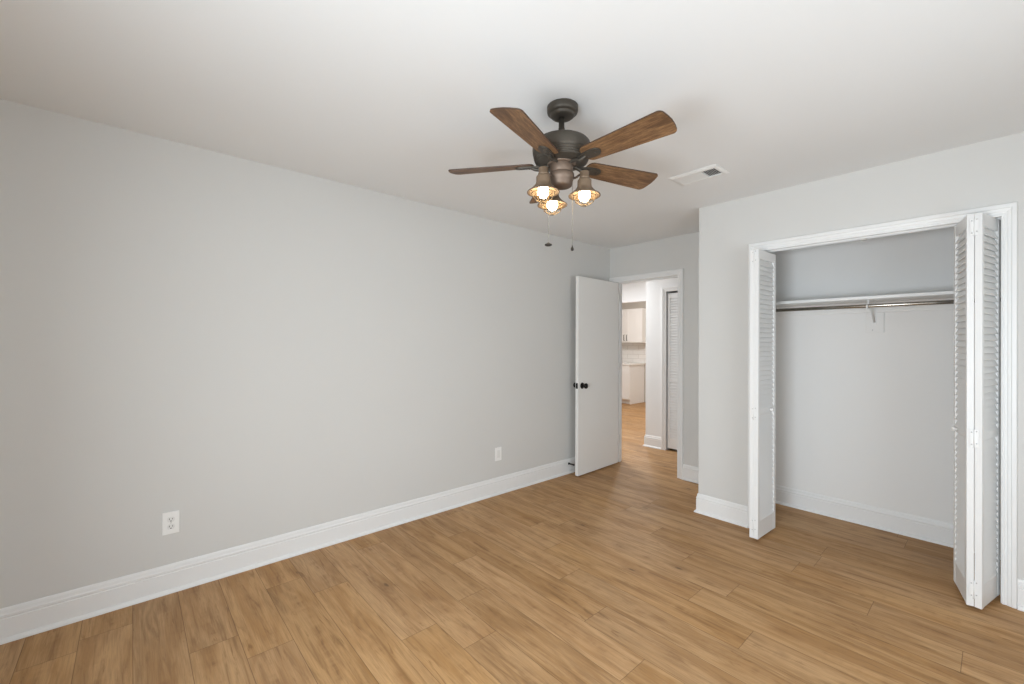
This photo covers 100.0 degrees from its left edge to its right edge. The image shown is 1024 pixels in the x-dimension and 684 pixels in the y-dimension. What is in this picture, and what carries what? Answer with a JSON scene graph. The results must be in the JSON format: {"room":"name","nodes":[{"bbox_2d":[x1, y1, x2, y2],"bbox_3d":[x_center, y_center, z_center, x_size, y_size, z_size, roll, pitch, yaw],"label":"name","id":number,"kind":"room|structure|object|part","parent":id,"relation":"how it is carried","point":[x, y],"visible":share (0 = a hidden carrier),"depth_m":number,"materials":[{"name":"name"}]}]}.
{"room":"empty bedroom","nodes":[
{"label":"empty bedroom","id":0,"kind":"room"},
{"bbox_2d":[0,99,609,608],"bbox_3d":[-0.771,0.135,3.350,4.966,2.440,0.110,0,0,-42],"label":"wall","id":1,"kind":"structure","parent":0,"point":[252,351],"depth_m":2.51,"materials":[{"name":"paint"}]},
{"bbox_2d":[162,510,178,535],"bbox_3d":[-1.844,0.975,2.322,0.073,0.119,0.009,0,0,-42],"label":"wall outlet","id":2,"kind":"object","parent":1,"relation":"attached to","point":[170,520],"visible":1,"depth_m":2.32,"materials":[{"name":"white plastic"}]},
{"bbox_2d":[167,524,174,529],"bbox_3d":[-1.842,0.995,2.320,0.033,0.027,0.002,0,0,-42],"label":"receptacle","id":3,"kind":"object","parent":2,"relation":"attached to","point":[169,526],"depth_m":2.32,"materials":[{"name":"white plastic"}]},
{"bbox_2d":[167,516,174,521],"bbox_3d":[-1.842,0.956,2.320,0.033,0.027,0.002,0,0,-42],"label":"receptacle","id":4,"kind":"object","parent":2,"relation":"attached to","point":[169,518],"depth_m":2.32,"materials":[{"name":"white plastic"}]},
{"bbox_2d":[0,457,574,644],"bbox_3d":[-0.685,1.279,3.337,4.846,0.151,0.026,0,0,-42],"label":"baseboard","id":5,"kind":"structure","parent":1,"relation":"attached to","point":[26,619],"depth_m":2.50,"materials":[{"name":"paint"}]},
{"bbox_2d":[495,447,500,460],"bbox_3d":[-0.122,0.999,3.846,0.073,0.119,0.008,0,0,-42],"label":"wall plate","id":6,"kind":"object","parent":1,"relation":"attached to","point":[498,449],"visible":1,"depth_m":3.84,"materials":[{"name":"white plastic"}]},
{"bbox_2d":[0,0,1023,248],"bbox_3d":[1.012,-1.126,5.034,10.020,0.100,8.400,0,0,-42],"label":"ceiling","id":7,"kind":"structure","parent":0,"point":[389,97],"depth_m":1.80,"materials":[{"name":"paint"}]},
{"bbox_2d":[448,98,676,250],"bbox_3d":[0.253,-0.756,1.950,1.034,0.657,0.999,0,0,-42],"label":"ceiling fan","id":8,"kind":"object","parent":7,"relation":"hanging from","point":[560,152],"visible":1,"depth_m":1.89,"materials":[{"name":"brown wood"}]},
{"bbox_3d":[-0.099,-0.822,2.039,0.406,0.006,0.138,0,13,11],"label":"blade","id":9,"kind":"part","parent":8,"relation":"part of","materials":[{"name":"brown wood"}]},
{"bbox_3d":[0.066,-0.822,1.685,0.138,0.006,0.406,16,7,28],"label":"blade","id":10,"kind":"part","parent":8,"relation":"part of","materials":[{"name":"brown wood"}]},
{"bbox_3d":[0.188,-0.820,2.305,0.138,0.006,0.406,-13,1,-7],"label":"blade","id":11,"kind":"part","parent":8,"relation":"part of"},
{"bbox_3d":[0.139,-0.682,1.902,0.052,0.089,0.052,0,0,-40],"label":"bulb","id":12,"kind":"part","parent":8,"relation":"part of","materials":[{"name":"white glass"}]},
{"bbox_3d":[0.139,-0.700,1.902,0.144,0.076,0.144,0,0,-40],"label":"lamp shade","id":13,"kind":"part","parent":8,"relation":"part of","materials":[{"name":"brown metal"}]},
{"bbox_2d":[538,166,548,174],"bbox_3d":[0.139,-0.756,1.902,0.047,0.035,0.047,0,0,-40],"label":"socket","id":14,"kind":"object","parent":8,"relation":"attached to","point":[543,170],"depth_m":1.88,"materials":[{"name":"brown metal"}]},
{"bbox_3d":[0.172,-0.612,1.998,0.010,0.302,0.004,0,0,23],"label":"pull chain","id":15,"kind":"part","parent":8,"relation":"part of","materials":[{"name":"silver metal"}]},
{"bbox_3d":[0.195,-0.699,2.078,0.144,0.076,0.144,0,0,-17],"label":"lamp shade","id":16,"kind":"part","parent":8,"relation":"part of","materials":[{"name":"brown metal"}]},
{"bbox_3d":[0.195,-0.681,2.078,0.052,0.089,0.052,0,0,-17],"label":"bulb","id":17,"kind":"part","parent":8,"relation":"part of","materials":[{"name":"white glass"}]},
{"bbox_3d":[0.278,-0.620,1.997,0.010,0.347,0.004,0,0,-24],"label":"pull chain","id":18,"kind":"part","parent":8,"relation":"part of","materials":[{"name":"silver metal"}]},
{"bbox_3d":[0.328,-0.699,1.944,0.144,0.076,0.144,0,0,17],"label":"lamp shade","id":19,"kind":"part","parent":8,"relation":"part of","materials":[{"name":"brown metal"}]},
{"bbox_2d":[579,170,589,178],"bbox_3d":[0.328,-0.755,1.944,0.047,0.035,0.047,0,0,17],"label":"socket","id":20,"kind":"object","parent":8,"relation":"attached to","point":[584,174],"depth_m":1.93,"materials":[{"name":"brown metal"}]},
{"bbox_3d":[0.328,-0.681,1.944,0.052,0.089,0.052,0,0,17],"label":"bulb","id":21,"kind":"part","parent":8,"relation":"part of","materials":[{"name":"white glass"}]},
{"bbox_3d":[0.528,-0.819,2.115,0.406,0.006,0.138,0,-14,-25],"label":"blade","id":22,"kind":"part","parent":8,"relation":"part of","materials":[{"name":"brown wood"}]},
{"bbox_3d":[0.453,-0.820,1.732,0.138,0.006,0.406,19,-12,-41],"label":"blade","id":23,"kind":"part","parent":8,"relation":"part of","materials":[{"name":"brown wood"}]},
{"bbox_2d":[669,164,728,185],"bbox_3d":[1.204,-1.074,2.776,0.195,0.012,0.307,0,0,-42],"label":"ceiling vent","id":24,"kind":"object","parent":7,"relation":"in","point":[711,171],"visible":1,"depth_m":2.75,"materials":[{"name":"white metal"}]},
{"bbox_2d":[0,402,1023,683],"bbox_3d":[1.025,1.364,5.043,10.038,0.001,10.794,0,0,-42],"label":"floor","id":25,"kind":"structure","parent":0,"point":[611,574],"depth_m":2.16,"materials":[{"name":"brown wood"}]},
{"bbox_2d":[622,365,643,403],"bbox_3d":[2.617,0.945,9.942,0.604,0.867,0.620,0,0,-42],"label":"base cabinet","id":26,"kind":"object","parent":25,"relation":"on","point":[632,375],"visible":0.48,"depth_m":9.65,"materials":[{"name":"paint"}]},
{"bbox_3d":[2.399,0.597,9.749,0.019,0.162,0.614,0,0,-42],"label":"drawer","id":27,"kind":"part","parent":26,"relation":"part of","materials":[{"name":"paint"}]},
{"bbox_3d":[2.398,0.978,9.748,0.019,0.584,0.614,0,0,-42],"label":"door","id":28,"kind":"part","parent":26,"relation":"part of","materials":[{"name":"paint"}]},
{"bbox_2d":[622,362,644,364],"bbox_3d":[2.430,0.492,10.145,0.620,0.036,1.228,0,0,-42],"label":"countertop","id":29,"kind":"structure","parent":26,"relation":"on","point":[623,363],"depth_m":9.64,"materials":[{"name":"stone"}]},
{"bbox_2d":[622,281,645,302],"bbox_3d":[1.206,-0.864,7.930,0.110,0.411,4.320,0,0,-42],"label":"ceiling","id":30,"kind":"structure","parent":0,"point":[631,292],"depth_m":6.96,"materials":[{"name":"paint"}]},
{"bbox_2d":[622,302,645,401],"bbox_3d":[3.315,0.161,9.724,0.145,2.440,4.430,0,0,-42],"label":"wall","id":31,"kind":"structure","parent":0,"point":[631,352],"depth_m":10.08,"materials":[{"name":"tile"}]},
{"bbox_2d":[622,308,645,342],"bbox_3d":[2.742,-0.378,9.984,0.401,0.770,0.830,0,0,-42],"label":"upper cabinet","id":32,"kind":"object","parent":31,"relation":"attached to","point":[633,320],"visible":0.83,"depth_m":9.71,"materials":[{"name":"paint"}]},
{"bbox_3d":[2.485,-0.378,10.034,0.019,0.762,0.411,0,0,-42],"label":"door","id":33,"kind":"part","parent":32,"relation":"part of","materials":[{"name":"paint"}]},
{"bbox_3d":[2.760,-0.378,9.723,0.019,0.762,0.411,0,0,-42],"label":"door","id":34,"kind":"part","parent":32,"relation":"part of","materials":[{"name":"paint"}]},
{"bbox_2d":[610,232,698,466],"bbox_3d":[0.218,0.143,6.062,0.110,2.440,5.810,0,0,-42],"label":"wall","id":35,"kind":"structure","parent":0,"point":[682,251],"depth_m":4.27,"materials":[{"name":"paint"}]},
{"bbox_2d":[573,276,618,475],"bbox_3d":[0.922,0.341,4.601,0.741,2.020,0.164,0,0,-44],"label":"door","id":36,"kind":"structure","parent":35,"relation":"in","point":[595,385],"depth_m":4.54,"materials":[{"name":"paint"}]},
{"bbox_3d":[0.735,0.441,4.351,0.064,0.064,0.063,0,0,-44],"label":"knob","id":37,"kind":"part","parent":36,"relation":"part of","materials":[{"name":"black metal"}]},
{"bbox_2d":[609,269,683,478],"bbox_3d":[1.453,0.314,4.651,0.129,2.101,0.884,0,0,-42],"label":"door frame","id":38,"kind":"structure","parent":35,"relation":"attached to","point":[680,272],"depth_m":4.33,"materials":[{"name":"paint"}]},
{"bbox_2d":[682,464,698,483],"bbox_3d":[1.860,1.289,4.097,0.026,0.151,0.490,0,0,-42],"label":"baseboard","id":39,"kind":"structure","parent":35,"relation":"attached to","point":[690,473],"depth_m":4.22,"materials":[{"name":"paint"}]},
{"bbox_2d":[646,277,677,436],"bbox_3d":[2.826,0.149,4.554,0.110,2.440,3.076,0,0,-42],"label":"wall","id":40,"kind":"structure","parent":0,"point":[653,287],"depth_m":5.58,"materials":[{"name":"paint"}]},
{"bbox_2d":[643,435,660,449],"bbox_3d":[1.819,1.292,5.583,0.026,0.151,0.256,0,0,-42],"label":"baseboard","id":41,"kind":"structure","parent":40,"relation":"attached to","point":[650,441],"depth_m":5.58,"materials":[{"name":"paint"}]},
{"bbox_2d":[661,286,677,449],"bbox_3d":[2.318,0.332,5.113,0.129,2.072,1.106,0,0,-42],"label":"door frame","id":42,"kind":"structure","parent":40,"relation":"attached to","point":[664,290],"depth_m":5.46,"materials":[{"name":"paint"}]},
{"bbox_2d":[668,293,677,449],"bbox_3d":[2.296,0.358,5.111,0.027,1.960,0.934,0,0,-42],"label":"bifold closet door","id":43,"kind":"structure","parent":40,"relation":"in","point":[672,297],"depth_m":5.41,"materials":[{"name":"paint"}]},
{"bbox_2d":[698,132,1023,579],"bbox_3d":[2.366,0.143,2.555,0.110,2.440,2.490,0,0,-42],"label":"wall","id":44,"kind":"structure","parent":0,"point":[989,172],"depth_m":2.98,"materials":[{"name":"paint"}]},
{"bbox_2d":[694,493,747,527],"bbox_3d":[1.603,1.286,3.309,0.026,0.151,0.402,0,0,-42],"label":"baseboard","id":45,"kind":"structure","parent":44,"relation":"attached to","point":[734,513],"depth_m":3.30,"materials":[{"name":"paint"}]},
{"bbox_2d":[749,249,775,538],"bbox_3d":[1.780,0.354,3.041,0.308,1.981,0.099,0,0,-42],"label":"bifold closet door","id":46,"kind":"structure","parent":44,"relation":"in","point":[762,263],"depth_m":2.99,"materials":[{"name":"paint"}]},
{"bbox_3d":[1.757,0.354,3.061,0.292,1.981,0.027,0,0,-44],"label":"panel","id":47,"kind":"part","parent":46,"relation":"part of","materials":[{"name":"paint"}]},
{"bbox_2d":[748,202,1017,608],"bbox_3d":[2.207,0.321,2.720,0.129,2.085,1.284,0,0,-42],"label":"door frame","id":48,"kind":"structure","parent":44,"relation":"attached to","point":[1008,212],"depth_m":2.23,"materials":[{"name":"paint"}]},
{"bbox_2d":[765,217,1000,252],"bbox_3d":[2.220,-0.656,2.725,0.032,0.018,1.165,0,0,-42],"label":"track","id":49,"kind":"object","parent":44,"relation":"attached to","point":[999,218],"visible":0.84,"depth_m":2.70,"materials":[{"name":"metal"}]},
{"bbox_2d":[951,213,999,608],"bbox_3d":[2.452,0.345,2.278,0.289,2.000,0.180,0,0,-42],"label":"bifold closet door","id":50,"kind":"structure","parent":44,"relation":"in","point":[976,557],"depth_m":2.22,"materials":[{"name":"paint"}]},
{"bbox_3d":[2.427,0.345,2.311,0.027,2.000,0.284,0,0,36],"label":"panel","id":51,"kind":"part","parent":50,"relation":"part of","materials":[{"name":"paint"}]},
{"bbox_3d":[2.481,0.345,2.241,0.276,2.000,0.027,0,0,-29],"label":"panel","id":52,"kind":"part","parent":50,"relation":"part of","materials":[{"name":"paint"}]},
{"bbox_2d":[1017,578,1023,611],"bbox_3d":[2.861,1.288,1.887,0.026,0.151,0.832,0,0,-42],"label":"baseboard","id":53,"kind":"structure","parent":44,"relation":"attached to","point":[1020,583],"depth_m":2.19,"materials":[{"name":"paint"}]},
{"bbox_2d":[769,220,1000,533],"bbox_3d":[2.933,0.146,2.990,0.120,2.440,2.390,0,0,-42],"label":"wall","id":54,"kind":"structure","parent":0,"point":[862,417],"depth_m":3.20,"materials":[{"name":"paint"}]},
{"bbox_2d":[866,312,883,332],"bbox_3d":[2.680,-0.146,3.170,0.020,0.147,0.100,0,0,-42],"label":"block","id":55,"kind":"object","parent":54,"relation":"attached to","point":[879,327],"visible":1,"depth_m":3.16,"materials":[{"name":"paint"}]},
{"bbox_2d":[866,300,876,323],"bbox_3d":[2.564,-0.217,3.071,0.288,0.164,0.024,0,0,-42],"label":"rod bracket","id":56,"kind":"object","parent":55,"relation":"attached to","point":[873,311],"visible":0.98,"depth_m":3.15,"materials":[{"name":"metal"}]},
{"bbox_2d":[776,297,1000,311],"bbox_3d":[2.677,-0.253,2.763,0.025,0.026,2.386,0,0,-42],"label":"closet rod","id":57,"kind":"object","parent":56,"relation":"attached to","point":[940,301],"visible":0.66,"depth_m":2.97,"materials":[{"name":"silver metal"}]},
{"bbox_2d":[775,485,1000,559],"bbox_3d":[2.874,1.290,2.939,0.026,0.151,2.390,0,0,-42],"label":"baseboard","id":58,"kind":"structure","parent":54,"relation":"attached to","point":[930,530],"depth_m":3.18,"materials":[{"name":"paint"}]},
{"bbox_2d":[776,288,1000,315],"bbox_3d":[2.776,-0.271,2.850,0.302,0.100,2.388,0,0,-42],"label":"closet shelf","id":59,"kind":"object","parent":54,"relation":"attached to","point":[942,295],"visible":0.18,"depth_m":3.09,"materials":[{"name":"paint"}]}
]}

